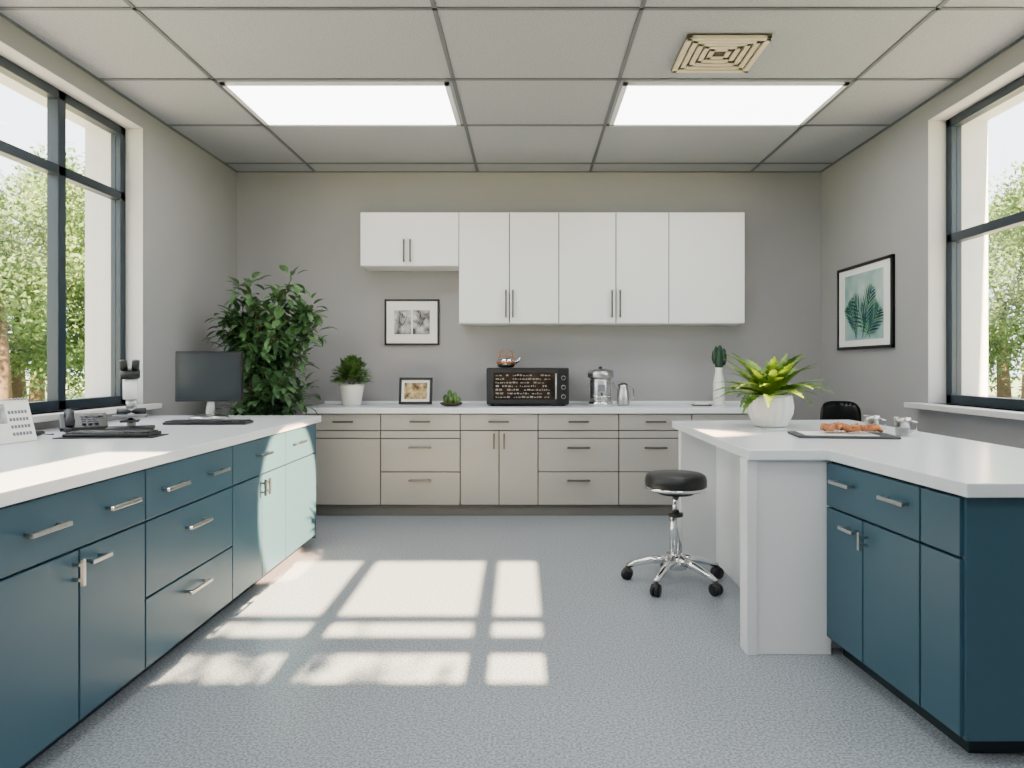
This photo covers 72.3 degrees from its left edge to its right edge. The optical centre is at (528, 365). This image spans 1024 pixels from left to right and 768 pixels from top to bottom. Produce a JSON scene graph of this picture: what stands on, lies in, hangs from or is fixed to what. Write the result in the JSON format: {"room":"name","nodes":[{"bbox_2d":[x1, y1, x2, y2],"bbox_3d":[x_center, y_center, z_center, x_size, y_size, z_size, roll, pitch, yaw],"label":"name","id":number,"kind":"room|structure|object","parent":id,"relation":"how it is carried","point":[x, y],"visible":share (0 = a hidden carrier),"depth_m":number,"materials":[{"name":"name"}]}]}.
{"room":"laboratory","nodes":[
{"label":"laboratory","id":0,"kind":"room"},
{"bbox_2d":[0,16,236,429],"bbox_3d":[-2.880,-0.265,2.910,0.400,3.030,7.020,0,0,0],"label":"wall","id":1,"kind":"structure","parent":0,"point":[190,196],"depth_m":5.29,"materials":[{"name":"paint"}]},
{"bbox_2d":[0,55,124,412],"bbox_3d":[-2.835,-0.693,3.205,0.070,1.915,3.310,0,0,0],"label":"window","id":2,"kind":"structure","parent":1,"relation":"in","point":[58,101],"depth_m":4.20,"materials":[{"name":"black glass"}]},
{"bbox_2d":[0,41,142,403],"bbox_3d":[-2.880,-0.693,3.205,0.400,1.915,3.310,0,0,0],"label":"trim","id":3,"kind":"structure","parent":1,"relation":"attached to","point":[97,140],"depth_m":4.86,"materials":[{"name":"paint"}]},
{"bbox_2d":[31,403,161,422],"bbox_3d":[-2.705,0.282,3.250,0.190,0.035,3.460,0,0,0],"label":"window sill","id":4,"kind":"structure","parent":1,"relation":"attached to","point":[40,417],"depth_m":4.21,"materials":[{"name":"paint"}]},
{"bbox_2d":[0,0,1023,170],"bbox_3d":[0.000,-1.880,2.910,6.160,0.200,7.820,0,0,0],"label":"ceiling","id":5,"kind":"structure","parent":0,"point":[106,43],"depth_m":4.08,"materials":[{"name":"tile"}]},
{"bbox_2d":[220,82,460,125],"bbox_3d":[-1.215,-1.766,4.755,1.430,0.013,0.770,0,0,0],"label":"ceiling light panel","id":6,"kind":"object","parent":5,"relation":"in","point":[273,103],"depth_m":4.71,"materials":[{"name":"white plastic"}]},
{"bbox_2d":[0,0,1023,172],"bbox_3d":[0.000,-1.777,2.910,5.360,0.006,7.020,0,0,0],"label":"grid","id":7,"kind":"object","parent":5,"relation":"attached to","point":[433,7],"depth_m":4.33,"materials":[{"name":"grey metal"}]},
{"bbox_2d":[671,34,771,72],"bbox_3d":[1.075,-1.761,3.960,0.450,0.023,0.440,0,0,0],"label":"ceiling air vent","id":8,"kind":"object","parent":5,"relation":"attached to","point":[699,53],"depth_m":3.93,"materials":[{"name":"beige metal"}]},
{"bbox_2d":[609,82,848,125],"bbox_3d":[1.295,-1.766,4.755,1.410,0.013,0.770,0,0,0],"label":"ceiling light panel","id":9,"kind":"object","parent":5,"relation":"in","point":[638,103],"depth_m":4.71,"materials":[{"name":"white plastic"}]},
{"bbox_2d":[25,516,1023,767],"bbox_3d":[0.000,1.325,2.910,6.160,0.150,7.820,0,0,0],"label":"floor","id":10,"kind":"structure","parent":0,"point":[381,641],"depth_m":2.87,"materials":[{"name":"carpet"}]},
{"bbox_2d":[0,415,320,767],"bbox_3d":[-2.064,0.799,2.540,1.224,0.902,4.780,0,0,0],"label":"base cabinet","id":11,"kind":"object","parent":10,"relation":"on","point":[114,552],"visible":1,"depth_m":2.65,"materials":[{"name":"laminate"}]},
{"bbox_2d":[0,397,36,443],"bbox_3d":[-2.380,0.246,3.160,0.113,0.200,0.260,0,0,10],"label":"desk calendar","id":12,"kind":"object","parent":11,"relation":"on","point":[16,422],"visible":1,"depth_m":3.20,"materials":[{"name":"white paper"}]},
{"bbox_2d":[35,430,53,435],"bbox_3d":[-2.411,0.329,3.452,0.065,0.034,0.178,0,0,15],"label":"computer mouse","id":13,"kind":"object","parent":11,"relation":"on","point":[38,432],"visible":0.48,"depth_m":3.43,"materials":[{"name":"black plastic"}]},
{"bbox_2d":[59,409,107,432],"bbox_3d":[-2.400,0.290,3.777,0.220,0.114,0.301,0,0,-35],"label":"desk telephone","id":14,"kind":"object","parent":11,"relation":"on","point":[69,421],"visible":1,"depth_m":3.79,"materials":[{"name":"black plastic"}]},
{"bbox_2d":[52,430,167,438],"bbox_3d":[-2.050,0.334,3.442,0.460,0.026,0.185,0,0,-4],"label":"keyboard","id":15,"kind":"object","parent":11,"relation":"on","point":[81,434],"visible":1,"depth_m":3.38,"materials":[{"name":"black plastic"}]},
{"bbox_2d":[104,359,154,429],"bbox_3d":[-2.135,0.156,3.750,0.225,0.382,0.184,0,0,-25],"label":"microscope","id":16,"kind":"object","parent":11,"relation":"on","point":[130,376],"visible":0.97,"depth_m":3.70,"materials":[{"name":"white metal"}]},
{"bbox_2d":[162,419,253,424],"bbox_3d":[-1.920,0.336,4.200,0.480,0.022,0.150,0,0,-3],"label":"keyboard","id":17,"kind":"object","parent":11,"relation":"on","point":[176,421],"visible":1,"depth_m":4.14,"materials":[{"name":"black plastic"}]},
{"bbox_2d":[175,351,242,418],"bbox_3d":[-2.127,0.124,4.662,0.385,0.445,0.249,0,0,-36],"label":"computer monitor","id":18,"kind":"object","parent":11,"relation":"on","point":[210,377],"visible":1,"depth_m":4.65,"materials":[{"name":"plastic"}]},
{"bbox_2d":[202,265,337,414],"bbox_3d":[-2.039,0.233,5.507,1.086,2.034,0.721,0,0,-6],"label":"ficus tree","id":19,"kind":"object","parent":10,"relation":"on","point":[253,331],"visible":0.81,"depth_m":5.43,"materials":[{"name":"green plant"}]},
{"bbox_2d":[303,401,750,515],"bbox_3d":[0.055,0.785,6.089,3.850,0.930,0.654,0,0,0],"label":"base cabinet","id":20,"kind":"object","parent":10,"relation":"on","point":[374,458],"visible":0.68,"depth_m":5.80,"materials":[{"name":"laminate"}]},
{"bbox_2d":[330,354,372,405],"bbox_3d":[-1.539,0.120,6.079,0.395,0.448,0.360,0,0,0],"label":"potted shrub","id":21,"kind":"object","parent":20,"relation":"on","point":[350,367],"visible":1,"depth_m":6.01,"materials":[{"name":"green plant"}]},
{"bbox_2d":[399,378,432,403],"bbox_3d":[-0.995,0.219,6.167,0.290,0.235,0.103,0,0,0],"label":"photo frame","id":22,"kind":"object","parent":20,"relation":"on","point":[411,390],"visible":1,"depth_m":6.14,"materials":[{"name":"black plastic"}]},
{"bbox_2d":[440,390,462,405],"bbox_3d":[-0.670,0.274,6.030,0.200,0.140,0.200,0,0,0],"label":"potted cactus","id":23,"kind":"object","parent":20,"relation":"on","point":[448,400],"visible":1,"depth_m":6.01,"materials":[{"name":"green plant"}]},
{"bbox_2d":[487,368,568,405],"bbox_3d":[-0.010,0.179,6.157,0.710,0.329,0.407,0,0,0],"label":"microwave oven","id":24,"kind":"object","parent":20,"relation":"on","point":[505,386],"visible":1,"depth_m":5.98,"materials":[{"name":"black plastic"}]},
{"bbox_2d":[496,349,520,367],"bbox_3d":[-0.195,-0.069,6.150,0.184,0.165,0.184,0,0,45],"label":"teapot","id":25,"kind":"object","parent":24,"relation":"on","point":[505,361],"visible":1,"depth_m":6.09,"materials":[{"name":"silver metal"}]},
{"bbox_2d":[587,366,613,405],"bbox_3d":[0.625,0.174,6.120,0.225,0.340,0.225,0,0,39],"label":"coffee percolator","id":26,"kind":"object","parent":20,"relation":"on","point":[600,382],"visible":1,"depth_m":6.04,"materials":[{"name":"silver metal"}]},
{"bbox_2d":[615,383,633,405],"bbox_3d":[0.831,0.244,6.111,0.120,0.200,0.141,0,0,-37],"label":"coffee carafe","id":27,"kind":"object","parent":20,"relation":"on","point":[623,396],"visible":1,"depth_m":6.08,"materials":[{"name":"metal"}]},
{"bbox_2d":[691,403,711,405],"bbox_3d":[1.500,0.332,6.090,0.160,0.024,0.100,0,0,0],"label":"pad","id":28,"kind":"object","parent":20,"relation":"on","point":[694,404],"visible":1,"depth_m":6.06,"materials":[{"name":"white paper"}]},
{"bbox_2d":[712,345,726,405],"bbox_3d":[1.659,0.079,6.119,0.116,0.530,0.100,0,0,-23],"label":"potted cactus","id":29,"kind":"object","parent":20,"relation":"on","point":[718,354],"visible":0.98,"depth_m":6.09,"materials":[{"name":"white ceramic"}]},
{"bbox_2d":[621,469,723,596],"bbox_3d":[0.842,0.931,4.051,0.610,0.636,0.587,0,0,0],"label":"stool","id":30,"kind":"object","parent":10,"relation":"on","point":[676,484],"visible":1,"depth_m":3.97,"materials":[{"name":"silver metal"}]},
{"bbox_2d":[820,401,861,421],"bbox_3d":[2.412,0.760,5.226,0.485,0.980,0.494,0,0,0],"label":"office chair","id":31,"kind":"object","parent":10,"relation":"on","point":[830,410],"visible":0.06,"depth_m":5.42,"materials":[{"name":"black plastic"}]},
{"bbox_2d":[672,420,1023,752],"bbox_3d":[1.545,0.805,3.425,1.210,0.890,2.550,0,0,0],"label":"base cabinet","id":32,"kind":"object","parent":10,"relation":"on","point":[905,555],"depth_m":2.68,"materials":[{"name":"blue laminate"}]},
{"bbox_2d":[710,352,832,427],"bbox_3d":[1.467,0.136,4.146,0.697,0.447,0.711,0,0,-34],"label":"potted fern","id":33,"kind":"object","parent":32,"relation":"on","point":[769,403],"visible":1,"depth_m":4.05,"materials":[{"name":"green plant"}]},
{"bbox_2d":[760,429,786,430],"bbox_3d":[1.348,0.353,3.857,0.165,0.011,0.020,0,0,-15],"label":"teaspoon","id":34,"kind":"object","parent":32,"relation":"on","point":[762,429],"visible":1,"depth_m":3.86,"materials":[{"name":"metal"}]},
{"bbox_2d":[787,422,900,438],"bbox_3d":[1.600,0.325,3.580,0.480,0.069,0.260,0,0,8],"label":"platter","id":35,"kind":"object","parent":32,"relation":"on","point":[851,431],"visible":1,"depth_m":3.52,"materials":[{"name":"stone"}]},
{"bbox_2d":[863,415,885,431],"bbox_3d":[1.841,0.311,3.733,0.106,0.095,0.080,0,0,33],"label":"mug","id":36,"kind":"object","parent":32,"relation":"on","point":[868,419],"visible":0.63,"depth_m":3.71,"materials":[{"name":"ceramic"}]},
{"bbox_2d":[894,417,916,435],"bbox_3d":[1.931,0.311,3.593,0.106,0.095,0.080,0,0,33],"label":"mug","id":37,"kind":"object","parent":32,"relation":"on","point":[902,424],"visible":1,"depth_m":3.57,"materials":[{"name":"ceramic"}]},
{"bbox_2d":[237,173,820,419],"bbox_3d":[0.000,-0.265,6.620,6.160,3.030,0.400,0,0,0],"label":"wall","id":38,"kind":"structure","parent":0,"point":[311,222],"depth_m":6.42,"materials":[{"name":"paint"}]},
{"bbox_2d":[384,299,439,344],"bbox_3d":[-1.070,-0.400,6.404,0.500,0.420,0.025,0,0,0],"label":"framed sketch","id":39,"kind":"object","parent":38,"relation":"attached to","point":[406,321],"visible":1,"depth_m":6.40,"materials":[{"name":"black plastic"}]},
{"bbox_2d":[361,213,744,325],"bbox_3d":[0.205,-0.855,6.234,3.350,0.970,0.365,0,0,0],"label":"upper cabinet","id":40,"kind":"object","parent":38,"relation":"attached to","point":[515,269],"visible":1,"depth_m":6.09,"materials":[{"name":"laminate"}]},
{"bbox_2d":[821,39,1023,448],"bbox_3d":[2.880,-0.265,2.910,0.400,3.030,7.020,0,0,0],"label":"wall","id":41,"kind":"structure","parent":0,"point":[874,199],"depth_m":5.10,"materials":[{"name":"paint"}]},
{"bbox_2d":[837,254,894,349],"bbox_3d":[2.663,-0.477,5.575,0.028,0.685,0.910,0,0,0],"label":"print","id":42,"kind":"object","parent":41,"relation":"attached to","point":[866,290],"visible":1,"depth_m":5.50,"materials":[{"name":"black paper"}]},
{"bbox_2d":[904,402,1023,420],"bbox_3d":[2.690,0.268,3.095,0.220,0.035,3.450,0,0,0],"label":"window sill","id":43,"kind":"structure","parent":41,"relation":"attached to","point":[944,407],"depth_m":4.15,"materials":[{"name":"paint"}]},
{"bbox_2d":[928,62,1023,402],"bbox_3d":[2.880,-0.700,3.050,0.400,1.900,3.300,0,0,0],"label":"trim","id":44,"kind":"structure","parent":41,"relation":"attached to","point":[974,132],"depth_m":4.70,"materials":[{"name":"paint"}]},
{"bbox_2d":[946,75,1023,409],"bbox_3d":[2.835,-0.700,3.050,0.070,1.900,3.300,0,0,0],"label":"window","id":45,"kind":"structure","parent":41,"relation":"in","point":[955,235],"depth_m":4.64,"materials":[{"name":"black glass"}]},
{"label":"outside","id":46,"kind":"structure","parent":0,"visible":0},
{"bbox_2d":[26,377,1021,400],"bbox_3d":[0.000,1.515,15.000,180.000,0.270,150.000,0,0,0],"label":"ground","id":47,"kind":"structure","parent":46,"point":[1016,383],"depth_m":40.29,"materials":[{"name":"green plant"}]},
{"bbox_2d":[0,142,84,400],"bbox_3d":[-13.789,-2.118,18.128,5.253,7.625,6.165,0,0,27],"label":"tree","id":48,"kind":"object","parent":47,"relation":"on","point":[75,244],"visible":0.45,"depth_m":18.57,"materials":[{"name":"green plant"}]},
{"bbox_2d":[0,165,84,399],"bbox_3d":[-15.967,-2.465,21.736,6.559,8.379,6.297,0,0,-43],"label":"tree","id":49,"kind":"object","parent":47,"relation":"on","point":[18,388],"visible":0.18,"depth_m":21.75,"materials":[{"name":"green plant"}]},
{"bbox_2d":[0,157,84,401],"bbox_3d":[-19.027,-2.969,27.391,7.653,9.465,6.521,0,0,-1],"label":"tree","id":50,"kind":"object","parent":47,"relation":"on","point":[30,399],"visible":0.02,"depth_m":26.84,"materials":[{"name":"green plant"}]},
{"bbox_2d":[25,241,84,400],"bbox_3d":[-15.119,-1.509,23.767,5.102,6.310,4.348,0,0,30],"label":"tree","id":51,"kind":"object","parent":47,"relation":"on","point":[80,298],"visible":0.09,"depth_m":22.25,"materials":[{"name":"green plant"}]},
{"bbox_2d":[988,161,1023,398],"bbox_3d":[15.131,-2.223,20.789,5.903,7.855,6.149,0,0,22],"label":"tree","id":52,"kind":"object","parent":47,"relation":"on","point":[1011,202],"visible":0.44,"depth_m":21.42,"materials":[{"name":"green plant"}]},
{"bbox_2d":[988,196,1023,397],"bbox_3d":[16.832,-2.482,25.305,6.803,8.413,5.797,0,0,-26],"label":"tree","id":53,"kind":"object","parent":47,"relation":"on","point":[1014,301],"visible":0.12,"depth_m":24.81,"materials":[{"name":"green plant"}]},
{"bbox_2d":[1018,343,1023,374],"bbox_3d":[13.739,-1.509,15.996,4.348,6.310,5.102,0,0,2],"label":"tree","id":54,"kind":"object","parent":47,"relation":"on","point":[1021,368],"visible":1,"depth_m":17.59,"materials":[{"name":"green plant"}]}
]}

